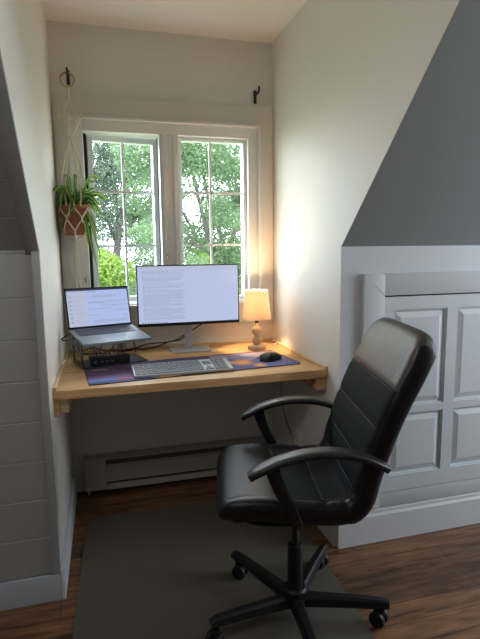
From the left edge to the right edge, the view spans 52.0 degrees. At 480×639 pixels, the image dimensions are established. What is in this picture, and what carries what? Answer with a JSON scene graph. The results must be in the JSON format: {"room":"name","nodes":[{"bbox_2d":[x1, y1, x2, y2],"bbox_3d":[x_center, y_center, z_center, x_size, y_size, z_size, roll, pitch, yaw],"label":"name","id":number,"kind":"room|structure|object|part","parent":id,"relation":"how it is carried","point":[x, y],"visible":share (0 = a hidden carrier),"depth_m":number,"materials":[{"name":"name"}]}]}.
{"room":"home office","nodes":[
{"label":"home office","id":0,"kind":"room"},
{"bbox_2d":[0,145,23,249],"bbox_3d":[-1.150,-0.659,0.866,1.300,1.070,1.100,-3,8,-15],"label":"ceiling","id":1,"kind":"structure","parent":0,"point":[10,235],"depth_m":1.47,"materials":[{"name":"grey paint"}]},
{"bbox_2d":[0,0,73,563],"bbox_3d":[-0.632,-0.108,1.487,0.030,2.299,1.867,-3,8,-15],"label":"wall","id":2,"kind":"structure","parent":0,"point":[23,29],"depth_m":1.77,"materials":[{"name":"white paint"}]},
{"bbox_2d":[0,49,39,254],"bbox_3d":[-0.536,-0.655,1.012,0.043,1.042,1.073,-3,8,-15],"label":"trim","id":3,"kind":"structure","parent":2,"relation":"attached to","point":[9,143],"depth_m":1.33,"materials":[{"name":"grey paint"}]},
{"bbox_2d":[60,478,76,599],"bbox_3d":[-0.723,0.891,2.093,0.014,0.115,0.733,-3,8,-15],"label":"baseboard","id":4,"kind":"structure","parent":2,"relation":"attached to","point":[66,555],"depth_m":1.95,"materials":[{"name":"paint"}]},
{"bbox_2d":[46,20,272,491],"bbox_3d":[-0.364,-0.265,2.590,1.275,2.359,0.160,-3,8,-15],"label":"wall","id":5,"kind":"structure","parent":0,"point":[110,62],"depth_m":2.49,"materials":[{"name":"white paint"}]},
{"bbox_2d":[66,67,69,84],"bbox_3d":[-0.780,-1.109,2.225,0.014,0.065,0.096,-3,8,-15],"label":"wall hook","id":6,"kind":"object","parent":5,"relation":"attached to","point":[67,70],"visible":0.9,"depth_m":2.27,"materials":[{"name":"black metal"}]},
{"bbox_2d":[56,72,90,287],"bbox_3d":[-0.765,-0.620,2.253,0.147,0.981,0.145,1,8,10],"label":"macrame hanger","id":7,"kind":"object","parent":6,"relation":"hanging from","point":[63,73],"visible":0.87,"depth_m":2.22,"materials":[{"name":"beige fabric"}]},
{"bbox_2d":[53,174,108,274],"bbox_3d":[-0.716,-0.423,2.259,0.238,0.478,0.231,-3,8,-15],"label":"spider plant","id":8,"kind":"object","parent":7,"relation":"hanging from","point":[74,218],"visible":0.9,"depth_m":2.24,"materials":[{"name":"green plant"}]},
{"bbox_3d":[-0.765,-0.459,2.276,0.133,0.135,0.133,-3,8,-15],"label":"pot","id":9,"kind":"part","parent":8,"relation":"part of","materials":[{"name":"ceramic"}]},
{"bbox_2d":[52,94,272,330],"bbox_3d":[-0.342,-0.514,2.469,1.065,1.097,0.018,-3,8,-15],"label":"trim","id":10,"kind":"structure","parent":5,"relation":"attached to","point":[87,105],"depth_m":2.41,"materials":[{"name":"beige paint"}]},
{"bbox_2d":[67,114,260,307],"bbox_3d":[-0.360,-0.526,2.511,0.934,0.907,0.168,-3,8,-15],"label":"window","id":11,"kind":"structure","parent":5,"relation":"in","point":[166,164],"depth_m":2.46,"materials":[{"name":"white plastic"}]},
{"bbox_3d":[-0.580,-0.498,2.493,0.342,0.808,0.040,-4,9,-24],"label":"sash frame","id":12,"kind":"part","parent":11,"relation":"part of","materials":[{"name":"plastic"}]},
{"bbox_3d":[-0.141,-0.514,2.570,0.353,0.817,0.040,-3,8,-15],"label":"sash frame","id":13,"kind":"part","parent":11,"relation":"part of","materials":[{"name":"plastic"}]},
{"bbox_2d":[84,436,266,494],"bbox_3d":[-0.311,0.772,2.630,0.990,0.192,0.060,-3,8,-15],"label":"baseboard heater","id":14,"kind":"object","parent":5,"relation":"attached to","point":[123,469],"visible":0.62,"depth_m":2.57,"materials":[{"name":"metal"}]},
{"bbox_2d":[53,339,327,416],"bbox_3d":[-0.245,0.231,2.240,1.073,0.112,0.699,-3,8,-15],"label":"desk","id":15,"kind":"object","parent":5,"relation":"attached to","point":[71,382],"visible":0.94,"depth_m":1.99,"materials":[{"name":"brown wood"}]},
{"bbox_2d":[61,334,108,351],"bbox_3d":[-0.717,0.113,2.290,0.041,0.137,0.301,2,8,19],"label":"cable","id":16,"kind":"object","parent":15,"relation":"on","point":[68,334],"visible":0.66,"depth_m":2.19,"materials":[{"name":"black rubber"}]},
{"bbox_2d":[82,348,105,354],"bbox_3d":[-0.683,0.156,2.287,0.119,0.054,0.216,-3,8,-15],"label":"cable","id":17,"kind":"object","parent":15,"relation":"on","point":[87,348],"visible":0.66,"depth_m":2.29,"materials":[{"name":"black rubber"}]},
{"bbox_2d":[72,336,147,368],"bbox_3d":[-0.565,0.128,2.179,0.294,0.139,0.229,-6,9,-32],"label":"laptop stand","id":18,"kind":"object","parent":15,"relation":"on","point":[83,364],"visible":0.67,"depth_m":2.16,"materials":[{"name":"grey metal"}]},
{"bbox_3d":[-0.702,0.135,2.125,0.004,0.126,0.155,-6,9,-32],"label":"plate","id":19,"kind":"part","parent":18,"relation":"part of","materials":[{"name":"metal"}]},
{"bbox_2d":[64,286,150,346],"bbox_3d":[-0.588,-0.025,2.172,0.292,0.221,0.286,-6,9,-32],"label":"laptop","id":20,"kind":"object","parent":18,"relation":"on","point":[96,316],"visible":1,"depth_m":2.23,"materials":[{"name":"metal"}]},
{"bbox_3d":[-0.651,-0.057,2.268,0.292,0.182,0.051,-6,9,-32],"label":"lid","id":21,"kind":"part","parent":20,"relation":"part of","materials":[{"name":"black plastic"}]},
{"bbox_2d":[88,352,129,366],"bbox_3d":[-0.572,0.174,2.156,0.168,0.036,0.063,-5,9,-27],"label":"station","id":22,"kind":"object","parent":18,"relation":"on","point":[116,358],"visible":1,"depth_m":2.13,"materials":[{"name":"black plastic"}]},
{"bbox_3d":[-0.582,0.187,2.215,0.294,0.004,0.165,-6,9,-32],"label":"plate","id":23,"kind":"part","parent":18,"relation":"part of","materials":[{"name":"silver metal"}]},
{"bbox_2d":[112,336,184,351],"bbox_3d":[-0.438,0.075,2.476,0.402,0.156,0.031,-2,8,-12],"label":"power cable","id":24,"kind":"object","parent":15,"relation":"on","point":[183,336],"visible":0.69,"depth_m":2.48,"materials":[{"name":"black rubber"}]},
{"bbox_2d":[108,324,201,350],"bbox_3d":[-0.417,0.070,2.493,0.490,0.160,0.052,-2,8,-7],"label":"power cable","id":25,"kind":"object","parent":15,"relation":"on","point":[200,324],"visible":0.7,"depth_m":2.50,"materials":[{"name":"black rubber"}]},
{"bbox_2d":[135,264,238,353],"bbox_3d":[-0.253,-0.058,2.439,0.505,0.427,0.138,-3,8,-15],"label":"monitor","id":26,"kind":"object","parent":15,"relation":"on","point":[189,295],"visible":1,"depth_m":2.41,"materials":[{"name":"black plastic"}]},
{"bbox_2d":[84,350,300,385],"bbox_3d":[-0.204,0.199,2.133,0.890,0.004,0.318,-4,9,-21],"label":"desk mat","id":27,"kind":"object","parent":15,"relation":"on","point":[120,373],"visible":0.63,"depth_m":2.10,"materials":[{"name":"fabric"}]},
{"bbox_2d":[131,358,233,377],"bbox_3d":[-0.237,0.197,2.026,0.402,0.029,0.128,-3,8,-17],"label":"keyboard","id":28,"kind":"object","parent":27,"relation":"on","point":[217,364],"visible":1,"depth_m":2.00,"materials":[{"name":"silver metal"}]},
{"bbox_2d":[260,352,281,361],"bbox_3d":[0.140,0.163,2.214,0.112,0.036,0.069,-8,11,-43],"label":"computer mouse","id":29,"kind":"object","parent":27,"relation":"on","point":[268,356],"visible":1,"depth_m":2.19,"materials":[{"name":"black plastic"}]},
{"bbox_2d":[242,289,276,350],"bbox_3d":[0.122,-0.001,2.472,0.231,0.298,0.143,-5,9,-27],"label":"table lamp","id":30,"kind":"object","parent":15,"relation":"on","point":[256,308],"visible":1,"depth_m":2.40,"materials":[{"name":"beige fabric"}]},
{"bbox_3d":[0.082,-0.075,2.441,0.143,0.142,0.143,-3,8,-15],"label":"lamp shade","id":31,"kind":"part","parent":30,"relation":"part of","materials":[{"name":"fabric"}]},
{"bbox_3d":[0.084,0.072,2.462,0.050,0.114,0.050,-3,8,-15],"label":"stem","id":32,"kind":"part","parent":30,"relation":"part of","materials":[{"name":"brown wood"}]},
{"bbox_2d":[254,86,259,103],"bbox_3d":[0.086,-1.129,2.473,0.014,0.066,0.075,-3,8,-15],"label":"wall hook","id":33,"kind":"object","parent":5,"relation":"attached to","point":[256,92],"visible":1,"depth_m":2.50,"materials":[{"name":"black metal"}]},
{"bbox_3d":[0.077,-1.133,2.506,0.014,0.065,0.005,-3,8,-15],"label":"plate","id":34,"kind":"part","parent":33,"relation":"part of","materials":[{"name":"black metal"}]},
{"bbox_2d":[41,0,306,43],"bbox_3d":[0.781,-1.155,0.346,5.000,0.100,4.900,-3,8,-15],"label":"ceiling","id":35,"kind":"structure","parent":0,"point":[261,21],"depth_m":2.18,"materials":[{"name":"paint"}]},
{"bbox_2d":[0,475,479,638],"bbox_3d":[0.807,1.171,0.672,5.000,0.080,4.900,-3,8,-15],"label":"floor","id":36,"kind":"structure","parent":0,"point":[430,581],"depth_m":1.87,"materials":[{"name":"brown wood"}]},
{"bbox_2d":[72,501,375,638],"bbox_3d":[-0.109,0.982,1.798,0.935,0.003,1.230,-3,8,-13],"label":"chair mat","id":37,"kind":"object","parent":36,"relation":"on","point":[159,573],"visible":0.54,"depth_m":1.85,"materials":[{"name":"grey plastic"}]},
{"bbox_2d":[205,317,435,638],"bbox_3d":[0.215,0.506,1.578,0.699,0.990,0.590,-3,8,-15],"label":"office chair","id":38,"kind":"object","parent":37,"relation":"on","point":[336,481],"visible":1,"depth_m":1.48,"materials":[{"name":"black leather"}]},
{"bbox_3d":[0.033,0.933,1.576,0.273,0.047,0.046,-4,9,-25],"label":"leg","id":39,"kind":"part","parent":38,"relation":"part of","materials":[{"name":"black plastic"}]},
{"bbox_3d":[0.024,0.511,1.570,0.198,0.085,0.451,-1,8,-2],"label":"seat panel","id":40,"kind":"part","parent":38,"relation":"part of","materials":[{"name":"black leather"}]},
{"bbox_3d":[0.070,0.906,1.766,0.046,0.047,0.273,-8,11,-43],"label":"leg","id":41,"kind":"part","parent":38,"relation":"part of","materials":[{"name":"black plastic"}]},
{"bbox_3d":[0.193,0.322,1.791,0.388,0.082,0.056,-1,8,-2],"label":"armrest","id":42,"kind":"part","parent":38,"relation":"part of","materials":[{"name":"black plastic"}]},
{"bbox_3d":[0.143,0.518,1.576,0.413,0.088,0.452,-1,8,-2],"label":"seat","id":43,"kind":"part","parent":38,"relation":"part of","materials":[{"name":"black leather"}]},
{"bbox_3d":[0.205,0.944,1.482,0.046,0.047,0.273,-2,8,-7],"label":"leg","id":44,"kind":"part","parent":38,"relation":"part of","materials":[{"name":"black plastic"}]},
{"bbox_3d":[0.212,0.487,1.573,0.182,0.028,0.390,-1,8,-2],"label":"seat panel","id":45,"kind":"part","parent":38,"relation":"part of","materials":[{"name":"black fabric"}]},
{"bbox_3d":[0.264,0.900,1.790,0.046,0.047,0.273,4,9,28],"label":"leg","id":46,"kind":"part","parent":38,"relation":"part of","materials":[{"name":"black plastic"}]},
{"bbox_3d":[0.213,0.388,1.320,0.388,0.082,0.056,-1,8,-2],"label":"armrest","id":47,"kind":"part","parent":38,"relation":"part of","materials":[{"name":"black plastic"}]},
{"bbox_3d":[0.347,0.924,1.615,0.273,0.047,0.046,1,8,11],"label":"leg","id":48,"kind":"part","parent":38,"relation":"part of","materials":[{"name":"black plastic"}]},
{"bbox_3d":[0.356,0.320,1.556,0.122,0.319,0.434,-1,8,-2],"label":"panel","id":49,"kind":"part","parent":38,"relation":"part of","materials":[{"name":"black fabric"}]},
{"bbox_3d":[0.415,0.269,1.552,0.240,0.512,0.452,-1,8,-2],"label":"backrest","id":50,"kind":"part","parent":38,"relation":"part of","materials":[{"name":"black leather"}]},
{"bbox_3d":[0.461,0.089,1.528,0.106,0.155,0.436,-1,8,-2],"label":"head panel","id":51,"kind":"part","parent":38,"relation":"part of","materials":[{"name":"leather"}]},
{"bbox_2d":[0,245,479,582],"bbox_3d":[0.455,0.334,2.017,4.900,1.253,0.084,-3,8,-15],"label":"wall","id":52,"kind":"structure","parent":0,"point":[25,537],"depth_m":1.68,"materials":[{"name":"grey paint"}]},
{"bbox_2d":[0,574,61,610],"bbox_3d":[-1.262,0.978,1.579,1.300,0.098,0.014,-3,8,-15],"label":"baseboard","id":53,"kind":"structure","parent":52,"relation":"attached to","point":[19,593],"depth_m":1.72,"materials":[{"name":"white paint"}]},
{"bbox_2d":[31,252,60,574],"bbox_3d":[-0.653,0.336,1.662,0.025,1.137,0.014,-3,8,-15],"label":"trim","id":54,"kind":"structure","parent":52,"relation":"attached to","point":[35,256],"depth_m":1.65,"materials":[{"name":"grey paint"}]},
{"bbox_2d":[336,491,479,548],"bbox_3d":[1.571,0.813,2.341,2.425,0.150,0.019,-3,8,-15],"label":"baseboard","id":55,"kind":"structure","parent":52,"relation":"attached to","point":[431,515],"depth_m":2.11,"materials":[{"name":"paint"}]},
{"bbox_2d":[361,271,479,508],"bbox_3d":[1.223,0.272,2.170,1.534,0.977,0.020,-3,8,-15],"label":"door","id":56,"kind":"structure","parent":52,"relation":"in","point":[435,453],"depth_m":2.06,"materials":[{"name":"white paint"}]},
{"bbox_3d":[0.736,0.515,2.072,0.249,0.265,0.012,-3,8,-15],"label":"panel","id":57,"kind":"part","parent":56,"relation":"part of","materials":[{"name":"white paint"}]},
{"bbox_3d":[0.732,0.154,2.022,0.249,0.402,0.012,-3,8,-15],"label":"panel","id":58,"kind":"part","parent":56,"relation":"part of","materials":[{"name":"white paint"}]},
{"bbox_3d":[1.023,0.501,2.150,0.249,0.265,0.012,-3,8,-15],"label":"panel","id":59,"kind":"part","parent":56,"relation":"part of","materials":[{"name":"white paint"}]},
{"bbox_3d":[1.019,0.140,2.099,0.249,0.402,0.012,-3,8,-15],"label":"panel","id":60,"kind":"part","parent":56,"relation":"part of","materials":[{"name":"white paint"}]},
{"bbox_2d":[272,0,459,527],"bbox_3d":[0.434,-0.160,1.775,0.030,2.299,1.867,-3,8,-15],"label":"wall","id":61,"kind":"structure","parent":0,"point":[346,74],"depth_m":1.98,"materials":[{"name":"white paint"}]},
{"bbox_2d":[281,389,290,433],"bbox_3d":[0.236,0.379,2.527,0.005,0.392,0.158,-3,8,-14],"label":"lamp cord","id":62,"kind":"object","parent":61,"relation":"attached to","point":[281,389],"visible":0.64,"depth_m":2.56,"materials":[{"name":"black rubber"}]},
{"bbox_2d":[292,425,299,445],"bbox_3d":[0.275,0.589,2.425,0.008,0.112,0.097,-3,8,-15],"label":"wall outlet","id":63,"kind":"object","parent":61,"relation":"attached to","point":[295,432],"visible":0.71,"depth_m":2.42,"materials":[{"name":"white plastic"}]},
{"bbox_2d":[294,430,296,444],"bbox_3d":[0.273,0.589,2.424,0.002,0.080,0.033,-3,8,-15],"label":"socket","id":64,"kind":"object","parent":63,"relation":"attached to","point":[295,431],"depth_m":2.42,"materials":[{"name":"white plastic"}]},
{"bbox_2d":[317,526,335,546],"bbox_3d":[0.298,0.840,2.377,0.014,0.115,0.715,-3,8,-15],"label":"baseboard","id":65,"kind":"structure","parent":61,"relation":"attached to","point":[329,532],"depth_m":2.06,"materials":[{"name":"paint"}]},
{"bbox_2d":[341,0,479,246],"bbox_3d":[1.721,-0.844,1.676,2.524,1.146,1.178,-3,8,-15],"label":"ceiling","id":66,"kind":"structure","parent":0,"point":[425,189],"depth_m":1.62,"materials":[{"name":"grey paint"}]},
{"label":"outside","id":67,"kind":"structure","parent":0,"visible":0},
{"bbox_3d":[-3.995,-0.094,33.235,70.000,0.100,59.400,-3,8,-15],"label":"ground","id":68,"kind":"structure","parent":67,"visible":0},
{"bbox_2d":[98,247,135,286],"bbox_3d":[-1.852,1.127,7.692,2.678,4.521,1.777,-3,8,-15],"label":"shrub","id":69,"kind":"object","parent":68,"relation":"on","point":[107,273],"visible":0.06,"depth_m":7.36,"materials":[{"name":"green plant"}]},
{"bbox_2d":[92,142,153,295],"bbox_3d":[-3.684,-2.153,12.464,4.455,9.738,2.626,-2,8,-12],"label":"tree","id":70,"kind":"object","parent":68,"relation":"on","point":[109,178],"visible":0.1,"depth_m":12.12,"materials":[{"name":"green plant"}]},
{"bbox_2d":[93,143,240,294],"bbox_3d":[-2.018,-3.215,16.968,11.473,10.550,4.943,-3,8,-15],"label":"tree","id":71,"kind":"object","parent":68,"relation":"on","point":[187,220],"visible":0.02,"depth_m":16.61,"materials":[{"name":"green plant"}]},
{"bbox_2d":[109,138,241,295],"bbox_3d":[-0.153,-1.296,9.902,4.736,8.696,3.868,-3,8,-15],"label":"maple tree","id":72,"kind":"object","parent":68,"relation":"on","point":[228,211],"visible":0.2,"depth_m":8.72,"materials":[{"name":"green plant"}]},
{"bbox_2d":[188,247,240,294],"bbox_3d":[0.200,0.235,13.627,3.435,4.594,2.036,-3,8,-15],"label":"shrub","id":73,"kind":"object","parent":68,"relation":"on","point":[203,253],"visible":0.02,"depth_m":12.54,"materials":[{"name":"green plant"}]}
]}

